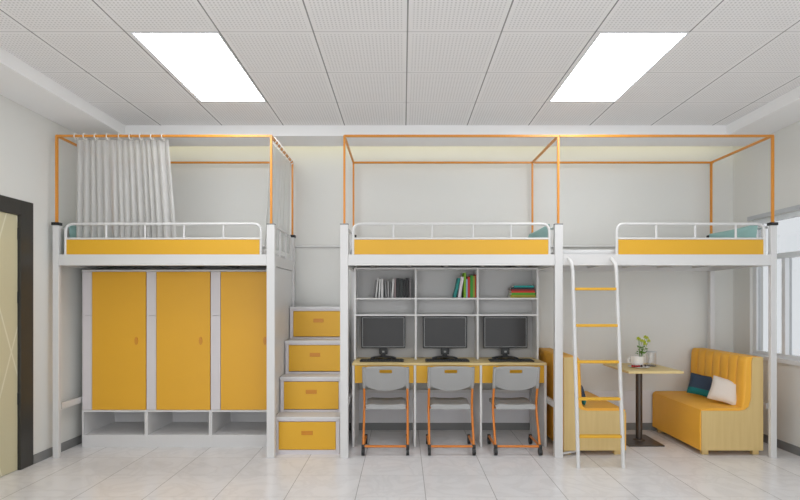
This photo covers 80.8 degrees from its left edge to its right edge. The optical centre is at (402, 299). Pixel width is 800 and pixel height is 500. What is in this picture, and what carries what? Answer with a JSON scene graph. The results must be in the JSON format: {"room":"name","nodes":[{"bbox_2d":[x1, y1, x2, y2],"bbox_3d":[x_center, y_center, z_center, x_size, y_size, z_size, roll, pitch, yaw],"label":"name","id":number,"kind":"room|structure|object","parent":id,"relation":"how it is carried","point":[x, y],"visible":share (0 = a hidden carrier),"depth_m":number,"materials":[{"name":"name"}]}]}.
{"room":"dormitory room","nodes":[
{"label":"dormitory room","id":0,"kind":"room"},
{"bbox_2d":[0,95,94,454],"bbox_3d":[-3.400,-0.273,2.475,0.140,3.500,5.750,0,0,0],"label":"wall","id":1,"kind":"structure","parent":0,"point":[27,137],"depth_m":4.39,"materials":[{"name":"paint"}]},
{"bbox_2d":[0,195,32,476],"bbox_3d":[-3.376,0.304,3.605,0.169,2.345,1.230,0,0,0],"label":"door","id":2,"kind":"structure","parent":1,"relation":"in","point":[16,216],"depth_m":4.06,"materials":[{"name":"brown wood"}]},
{"bbox_2d":[33,435,81,463],"bbox_3d":[-3.324,1.436,2.469,0.012,0.082,5.738,0,0,0],"label":"baseboard","id":3,"kind":"structure","parent":1,"relation":"attached to","point":[47,453],"depth_m":4.45,"materials":[{"name":"grey"}]},
{"bbox_2d":[0,47,799,145],"bbox_3d":[0.215,-1.851,2.400,7.090,0.303,5.600,0,0,0],"label":"trim","id":4,"kind":"structure","parent":1,"relation":"attached to","point":[21,83],"depth_m":4.87,"materials":[{"name":"white paint"}]},
{"bbox_2d":[0,0,799,124],"bbox_3d":[0.235,-1.825,2.235,6.230,0.030,5.270,0,0,0],"label":"ceiling","id":5,"kind":"structure","parent":0,"point":[312,62],"depth_m":3.48,"materials":[{"name":"tile"}]},
{"bbox_2d":[130,32,265,101],"bbox_3d":[-1.545,-1.823,3.730,0.600,0.034,1.110,0,0,0],"label":"recessed light","id":6,"kind":"object","parent":5,"relation":"in","point":[204,63],"visible":0.79,"depth_m":3.61,"materials":[{"name":"white plastic"}]},
{"bbox_2d":[549,32,688,101],"bbox_3d":[1.633,-1.823,3.730,0.605,0.034,1.110,0,0,0],"label":"recessed light","id":7,"kind":"object","parent":5,"relation":"in","point":[613,62],"visible":0.79,"depth_m":3.61,"materials":[{"name":"white plastic"}]},
{"bbox_2d":[0,430,799,499],"bbox_3d":[0.215,1.527,2.535,7.370,0.100,5.870,0,0,0],"label":"floor","id":8,"kind":"structure","parent":0,"point":[678,470],"depth_m":3.98,"materials":[{"name":"tile"}]},
{"bbox_2d":[82,270,146,446],"bbox_3d":[-2.902,0.587,4.973,0.644,1.780,0.534,0,0,0],"label":"wardrobe","id":9,"kind":"object","parent":8,"relation":"on","point":[114,302],"visible":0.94,"depth_m":4.72,"materials":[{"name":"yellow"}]},
{"bbox_2d":[51,135,295,457],"bbox_3d":[-2.240,-0.036,4.840,2.083,3.026,0.916,0,0,0],"label":"bed","id":10,"kind":"object","parent":8,"relation":"on","point":[106,253],"visible":0.81,"depth_m":4.40,"materials":[{"name":"white metal"}]},
{"bbox_2d":[73,133,176,237],"bbox_3d":[-2.622,-1.031,4.438,0.974,1.067,0.122,0,0,0],"label":"curtain","id":11,"kind":"object","parent":10,"relation":"hanging from","point":[119,181],"visible":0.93,"depth_m":4.45,"materials":[{"name":"white fabric"}]},
{"bbox_2d":[262,250,284,258],"bbox_3d":[-2.245,-0.438,4.853,1.890,0.084,0.755,0,0,0],"label":"mattress","id":12,"kind":"object","parent":10,"relation":"on","point":[263,251],"visible":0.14,"depth_m":4.49,"materials":[{"name":"white fabric"}]},
{"bbox_2d":[69,225,75,237],"bbox_3d":[-3.195,-0.613,4.845,0.090,0.235,0.720,0,0,0],"label":"pillow","id":13,"kind":"object","parent":12,"relation":"on","point":[72,229],"visible":0.06,"depth_m":4.53,"materials":[{"name":"teal fabric"}]},
{"bbox_2d":[265,137,293,253],"bbox_3d":[-1.266,-1.038,4.847,0.121,1.050,0.741,0,0,0],"label":"curtain","id":14,"kind":"object","parent":10,"relation":"hanging from","point":[281,165],"visible":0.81,"depth_m":4.86,"materials":[{"name":"white fabric"}]},
{"bbox_2d":[146,270,210,446],"bbox_3d":[-2.256,0.587,4.973,0.644,1.780,0.534,0,0,0],"label":"wardrobe","id":15,"kind":"object","parent":8,"relation":"on","point":[178,412],"visible":0.91,"depth_m":4.72,"materials":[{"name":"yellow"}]},
{"bbox_2d":[211,270,266,446],"bbox_3d":[-1.611,0.587,4.973,0.644,1.780,0.534,0,0,0],"label":"wardrobe","id":16,"kind":"object","parent":8,"relation":"on","point":[238,297],"visible":0.66,"depth_m":4.72,"materials":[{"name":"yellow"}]},
{"bbox_2d":[276,307,339,453],"bbox_3d":[-0.917,0.774,4.840,0.630,1.405,0.700,0,0,0],"label":"staircase","id":17,"kind":"structure","parent":8,"relation":"on","point":[308,418],"depth_m":4.70,"materials":[{"name":"white"}]},
{"bbox_2d":[361,366,408,454],"bbox_3d":[-0.167,1.058,4.677,0.454,0.836,0.486,0,0,0],"label":"chair","id":18,"kind":"object","parent":8,"relation":"on","point":[372,378],"visible":1,"depth_m":4.55,"materials":[{"name":"grey plastic"}]},
{"bbox_2d":[352,357,546,446],"bbox_3d":[0.467,1.055,4.955,1.958,0.844,0.470,0,0,0],"label":"desk","id":19,"kind":"object","parent":8,"relation":"on","point":[418,368],"visible":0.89,"depth_m":4.73,"materials":[{"name":"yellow wood"}]},
{"bbox_2d":[360,359,403,361],"bbox_3d":[-0.218,0.623,4.870,0.450,0.019,0.140,0,0,0],"label":"keyboard","id":20,"kind":"object","parent":19,"relation":"on","point":[361,360],"visible":1,"depth_m":4.80,"materials":[{"name":"black plastic"}]},
{"bbox_2d":[361,316,404,358],"bbox_3d":[-0.212,0.404,5.093,0.478,0.458,0.075,0,0,0],"label":"monitor","id":21,"kind":"object","parent":19,"relation":"on","point":[383,333],"visible":1,"depth_m":5.07,"materials":[{"name":"black plastic"}]},
{"bbox_2d":[423,316,466,358],"bbox_3d":[0.453,0.404,5.093,0.478,0.458,0.075,0,0,0],"label":"monitor","id":22,"kind":"object","parent":19,"relation":"on","point":[443,332],"visible":1,"depth_m":5.07,"materials":[{"name":"grey plastic"}]},
{"bbox_2d":[354,268,538,358],"bbox_3d":[0.461,0.144,5.095,1.965,0.978,0.190,0,0,0],"label":"shelf unit","id":23,"kind":"object","parent":19,"relation":"on","point":[432,289],"visible":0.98,"depth_m":5.18,"materials":[{"name":"white"}]},
{"bbox_2d":[373,280,376,297],"bbox_3d":[-0.301,-0.121,5.100,0.047,0.195,0.140,0,0,0],"label":"book","id":24,"kind":"object","parent":23,"relation":"on","point":[374,292],"visible":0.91,"depth_m":5.03,"materials":[{"name":"grey paper"}]},
{"bbox_2d":[375,278,378,297],"bbox_3d":[-0.279,-0.130,5.100,0.040,0.212,0.140,0,0,0],"label":"book","id":25,"kind":"object","parent":23,"relation":"on","point":[377,285],"visible":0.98,"depth_m":5.03,"materials":[{"name":"grey paper"}]},
{"bbox_2d":[378,279,380,297],"bbox_3d":[-0.250,-0.124,5.100,0.025,0.200,0.140,0,0,0],"label":"book","id":26,"kind":"object","parent":23,"relation":"on","point":[379,279],"visible":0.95,"depth_m":5.03,"materials":[{"name":"white paper"}]},
{"bbox_2d":[381,279,383,297],"bbox_3d":[-0.223,-0.125,5.100,0.023,0.203,0.140,0,0,0],"label":"book","id":27,"kind":"object","parent":23,"relation":"on","point":[382,280],"visible":1,"depth_m":5.03,"materials":[{"name":"white paper"}]},
{"bbox_2d":[384,280,387,297],"bbox_3d":[-0.184,-0.119,5.100,0.029,0.191,0.140,0,0,0],"label":"book","id":28,"kind":"object","parent":23,"relation":"on","point":[384,280],"visible":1,"depth_m":5.03,"materials":[{"name":"grey paper"}]},
{"bbox_2d":[391,279,394,297],"bbox_3d":[-0.109,-0.124,5.100,0.035,0.201,0.140,0,0,0],"label":"book","id":29,"kind":"object","parent":23,"relation":"on","point":[393,280],"visible":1,"depth_m":5.03,"materials":[{"name":"grey paper"}]},
{"bbox_2d":[396,278,399,297],"bbox_3d":[-0.053,-0.128,5.100,0.034,0.208,0.140,0,0,0],"label":"book","id":30,"kind":"object","parent":23,"relation":"on","point":[397,279],"visible":1,"depth_m":5.03,"materials":[{"name":"black paper"}]},
{"bbox_2d":[400,279,402,297],"bbox_3d":[-0.018,-0.126,5.100,0.032,0.205,0.140,0,0,0],"label":"book","id":31,"kind":"object","parent":23,"relation":"on","point":[401,280],"visible":0.89,"depth_m":5.03,"materials":[{"name":"grey paper"}]},
{"bbox_2d":[403,279,404,297],"bbox_3d":[0.014,-0.122,5.100,0.025,0.198,0.140,0,0,0],"label":"book","id":32,"kind":"object","parent":23,"relation":"on","point":[403,279],"visible":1,"depth_m":5.03,"materials":[{"name":"black paper"}]},
{"bbox_2d":[406,278,407,297],"bbox_3d":[0.045,-0.130,5.100,0.028,0.212,0.140,0,0,0],"label":"book","id":33,"kind":"object","parent":23,"relation":"on","point":[406,278],"visible":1,"depth_m":5.03,"materials":[{"name":"black paper"}]},
{"bbox_2d":[409,279,410,297],"bbox_3d":[0.077,-0.123,5.100,0.014,0.200,0.140,0,0,0],"label":"book","id":34,"kind":"object","parent":23,"relation":"on","point":[409,279],"visible":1,"depth_m":5.05,"materials":[{"name":"grey paper"}]},
{"bbox_2d":[452,278,459,297],"bbox_3d":[0.578,-0.130,5.100,0.074,0.212,0.140,0,0,0],"label":"book","id":35,"kind":"object","parent":23,"relation":"on","point":[457,279],"visible":1,"depth_m":5.03,"materials":[{"name":"teal paper"}]},
{"bbox_2d":[456,277,463,297],"bbox_3d":[0.619,-0.137,5.100,0.066,0.227,0.140,0,0,0],"label":"book","id":36,"kind":"object","parent":23,"relation":"on","point":[459,291],"visible":0.98,"depth_m":5.03,"materials":[{"name":"white paper"}]},
{"bbox_2d":[462,273,465,297],"bbox_3d":[0.662,-0.158,5.100,0.024,0.268,0.140,0,0,0],"label":"book","id":37,"kind":"object","parent":23,"relation":"on","point":[463,274],"visible":0.96,"depth_m":5.03,"materials":[{"name":"green paper"}]},
{"bbox_2d":[466,279,467,297],"bbox_3d":[0.684,-0.123,5.100,0.015,0.200,0.140,0,0,0],"label":"book","id":38,"kind":"object","parent":23,"relation":"on","point":[466,279],"visible":0.64,"depth_m":5.03,"materials":[{"name":"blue paper"}]},
{"bbox_2d":[466,277,469,297],"bbox_3d":[0.705,-0.136,5.100,0.023,0.225,0.140,0,0,0],"label":"book","id":39,"kind":"object","parent":23,"relation":"on","point":[468,278],"visible":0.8,"depth_m":5.03,"materials":[{"name":"red paper"}]},
{"bbox_2d":[468,275,472,297],"bbox_3d":[0.734,-0.143,5.100,0.028,0.240,0.140,0,0,0],"label":"book","id":40,"kind":"object","parent":23,"relation":"on","point":[470,276],"visible":0.84,"depth_m":5.03,"materials":[{"name":"green paper"}]},
{"bbox_2d":[473,276,474,297],"bbox_3d":[0.759,-0.140,5.100,0.018,0.232,0.140,0,0,0],"label":"book","id":41,"kind":"object","parent":23,"relation":"on","point":[473,276],"visible":0.61,"depth_m":5.03,"materials":[{"name":"yellow paper"}]},
{"bbox_2d":[508,295,535,297],"bbox_3d":[1.284,-0.038,5.100,0.270,0.030,0.140,0,0,0],"label":"book","id":42,"kind":"object","parent":23,"relation":"on","point":[509,296],"visible":1,"depth_m":5.03,"materials":[{"name":"yellow paper"}]},
{"bbox_2d":[509,293,535,294],"bbox_3d":[1.291,-0.066,5.100,0.260,0.024,0.140,0,0,0],"label":"book","id":43,"kind":"object","parent":42,"relation":"on","point":[509,293],"visible":0.91,"depth_m":5.03,"materials":[{"name":"green paper"}]},
{"bbox_2d":[509,291,534,292],"bbox_3d":[1.286,-0.088,5.100,0.250,0.020,0.140,0,0,0],"label":"book","id":44,"kind":"object","parent":43,"relation":"on","point":[509,291],"visible":0.98,"depth_m":5.03,"materials":[{"name":"red paper"}]},
{"bbox_2d":[508,289,534,290],"bbox_3d":[1.282,-0.107,5.100,0.255,0.016,0.140,0,0,0],"label":"book","id":45,"kind":"object","parent":44,"relation":"on","point":[509,289],"visible":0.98,"depth_m":5.03,"materials":[{"name":"red paper"}]},
{"bbox_2d":[508,287,533,289],"bbox_3d":[1.281,-0.125,5.100,0.250,0.019,0.140,0,0,0],"label":"book","id":46,"kind":"object","parent":45,"relation":"on","point":[511,287],"visible":0.86,"depth_m":5.03,"materials":[{"name":"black paper"}]},
{"bbox_2d":[425,359,469,361],"bbox_3d":[0.456,0.623,4.870,0.450,0.019,0.140,0,0,0],"label":"keyboard","id":47,"kind":"object","parent":19,"relation":"on","point":[426,360],"visible":1,"depth_m":4.80,"materials":[{"name":"black plastic"}]},
{"bbox_2d":[483,316,527,358],"bbox_3d":[1.106,0.404,5.093,0.478,0.458,0.075,0,0,0],"label":"monitor","id":48,"kind":"object","parent":19,"relation":"on","point":[503,332],"visible":1,"depth_m":5.07,"materials":[{"name":"grey plastic"}]},
{"bbox_2d":[488,359,533,361],"bbox_3d":[1.119,0.623,4.870,0.450,0.019,0.140,0,0,0],"label":"keyboard","id":49,"kind":"object","parent":19,"relation":"on","point":[490,360],"visible":1,"depth_m":4.80,"materials":[{"name":"black plastic"}]},
{"bbox_2d":[426,366,475,454],"bbox_3d":[0.463,1.058,4.677,0.454,0.836,0.486,0,0,0],"label":"chair","id":50,"kind":"object","parent":8,"relation":"on","point":[436,377],"visible":1,"depth_m":4.56,"materials":[{"name":"grey plastic"}]},
{"bbox_2d":[340,135,562,457],"bbox_3d":[0.454,-0.036,4.843,2.085,3.026,0.909,0,0,0],"label":"bed","id":51,"kind":"object","parent":8,"relation":"on","point":[392,252],"visible":0.87,"depth_m":4.40,"materials":[{"name":"white metal"}]},
{"bbox_3d":[0.450,-0.438,4.853,1.920,0.084,0.755,0,0,0],"label":"mattress","id":52,"kind":"object","parent":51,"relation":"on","visible":0},
{"bbox_2d":[528,224,549,237],"bbox_3d":[1.398,-0.613,4.845,0.090,0.235,0.720,0,0,0],"label":"pillow","id":53,"kind":"object","parent":52,"relation":"on","point":[543,232],"visible":0.26,"depth_m":4.64,"materials":[{"name":"teal fabric"}]},
{"bbox_2d":[487,366,542,454],"bbox_3d":[1.093,1.058,4.677,0.454,0.836,0.486,0,0,0],"label":"chair","id":54,"kind":"object","parent":8,"relation":"on","point":[529,377],"visible":1,"depth_m":4.56,"materials":[{"name":"grey plastic"}]},
{"bbox_2d":[539,348,625,453],"bbox_3d":[1.820,1.009,4.890,0.600,0.936,0.868,0,0,0],"label":"sofa","id":55,"kind":"object","parent":8,"relation":"on","point":[595,417],"visible":0.59,"depth_m":4.46,"materials":[{"name":"brown wood"}]},
{"bbox_2d":[581,385,585,404],"bbox_3d":[1.750,0.923,4.682,0.106,0.204,0.240,0,0,4],"label":"throw cushion","id":56,"kind":"object","parent":55,"relation":"on","point":[582,389],"visible":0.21,"depth_m":4.57,"materials":[{"name":"blue fabric"}]},
{"bbox_2d":[567,257,624,468],"bbox_3d":[1.739,0.540,4.248,0.429,1.877,0.268,0,0,0],"label":"ladder","id":57,"kind":"object","parent":8,"relation":"on","point":[574,325],"visible":1,"depth_m":4.18,"materials":[{"name":"white metal"}]},
{"bbox_2d":[603,363,683,446],"bbox_3d":[2.480,1.087,4.900,0.540,0.779,0.600,0,0,0],"label":"pedestal table","id":58,"kind":"object","parent":8,"relation":"on","point":[638,439],"visible":0.89,"depth_m":4.90,"materials":[{"name":"brown wood"}]},
{"bbox_2d":[647,351,656,365],"bbox_3d":[2.603,0.618,4.930,0.106,0.160,0.106,0,0,0],"label":"glass jar","id":59,"kind":"object","parent":58,"relation":"on","point":[647,351],"visible":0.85,"depth_m":4.91,"materials":[{"name":"grey"}]},
{"bbox_3d":[2.438,0.691,4.860,0.210,0.014,0.210,0,0,0],"label":"saucer","id":60,"kind":"object","parent":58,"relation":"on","visible":0},
{"bbox_2d":[627,355,644,364],"bbox_3d":[2.437,0.636,4.900,0.142,0.108,0.142,0,0,45],"label":"cup","id":61,"kind":"object","parent":60,"relation":"on","point":[634,359],"visible":0.84,"depth_m":4.85,"materials":[{"name":"white ceramic"}]},
{"bbox_2d":[636,335,649,356],"bbox_3d":[2.496,0.522,4.910,0.148,0.304,0.120,0,0,0],"label":"flower sprig","id":62,"kind":"object","parent":61,"relation":"in","point":[647,337],"visible":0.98,"depth_m":4.90,"materials":[{"name":"green plant"}]},
{"bbox_2d":[534,135,777,457],"bbox_3d":[2.486,-0.036,4.840,2.031,3.026,0.916,0,0,0],"label":"bed","id":63,"kind":"object","parent":8,"relation":"on","point":[711,255],"visible":0.8,"depth_m":4.40,"materials":[{"name":"white metal"}]},
{"bbox_2d":[551,250,614,253],"bbox_3d":[2.460,-0.438,4.853,1.920,0.084,0.755,0,0,0],"label":"mattress","id":64,"kind":"object","parent":63,"relation":"on","point":[564,251],"visible":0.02,"depth_m":4.48,"materials":[{"name":"white fabric"}]},
{"bbox_2d":[709,225,757,237],"bbox_3d":[3.388,-0.613,4.845,0.090,0.235,0.720,0,0,0],"label":"pillow","id":65,"kind":"object","parent":64,"relation":"on","point":[750,231],"visible":0.34,"depth_m":4.66,"materials":[{"name":"teal fabric"}]},
{"bbox_2d":[652,348,762,453],"bbox_3d":[3.120,1.009,4.890,0.600,0.936,0.868,0,0,0],"label":"sofa","id":66,"kind":"object","parent":8,"relation":"on","point":[701,422],"visible":0.83,"depth_m":4.49,"materials":[{"name":"yellow leather"}]},
{"bbox_2d":[687,373,711,396],"bbox_3d":[3.161,0.902,4.980,0.262,0.242,0.120,0,0,40],"label":"throw cushion","id":67,"kind":"object","parent":66,"relation":"on","point":[698,384],"visible":0.92,"depth_m":4.96,"materials":[{"name":"blue fabric"}]},
{"bbox_2d":[707,376,735,404],"bbox_3d":[3.191,0.897,4.659,0.134,0.268,0.291,0,0,-45],"label":"throw cushion","id":68,"kind":"object","parent":66,"relation":"on","point":[724,390],"visible":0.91,"depth_m":4.64,"materials":[{"name":"beige fabric"}]},
{"bbox_2d":[169,146,732,389],"bbox_3d":[0.215,-0.273,5.410,7.370,3.500,0.120,0,0,0],"label":"wall","id":69,"kind":"structure","parent":0,"point":[670,308],"depth_m":5.35,"materials":[{"name":"paint"}]},
{"bbox_2d":[262,245,614,247],"bbox_3d":[0.215,-0.608,5.338,7.090,0.025,0.026,0,0,0],"label":"trim","id":70,"kind":"structure","parent":69,"relation":"attached to","point":[263,246],"depth_m":5.33,"materials":[{"name":"white metal"}]},
{"bbox_2d":[349,423,656,429],"bbox_3d":[0.215,1.436,5.344,7.090,0.082,0.012,0,0,0],"label":"baseboard","id":71,"kind":"structure","parent":69,"relation":"attached to","point":[368,426],"depth_m":5.34,"materials":[{"name":"grey"}]},
{"bbox_2d":[349,390,686,422],"bbox_3d":[0.215,1.212,5.343,7.090,0.365,0.014,0,0,0],"label":"trim","id":72,"kind":"structure","parent":69,"relation":"attached to","point":[629,396],"depth_m":5.34,"materials":[{"name":"white paint"}]},
{"bbox_2d":[733,121,799,446],"bbox_3d":[3.830,-0.273,2.475,0.140,3.500,5.750,0,0,0],"label":"wall","id":73,"kind":"structure","parent":0,"point":[751,165],"depth_m":4.88,"materials":[{"name":"paint"}]},
{"bbox_2d":[746,205,799,365],"bbox_3d":[3.788,-0.141,3.920,0.115,1.525,2.400,0,0,0],"label":"window","id":74,"kind":"structure","parent":73,"relation":"in","point":[786,357],"depth_m":4.66,"materials":[{"name":"white metal"}]},
{"bbox_2d":[763,434,799,455],"bbox_3d":[3.754,1.436,2.469,0.012,0.082,5.738,0,0,0],"label":"baseboard","id":75,"kind":"structure","parent":73,"relation":"attached to","point":[788,447],"depth_m":4.59,"materials":[{"name":"grey"}]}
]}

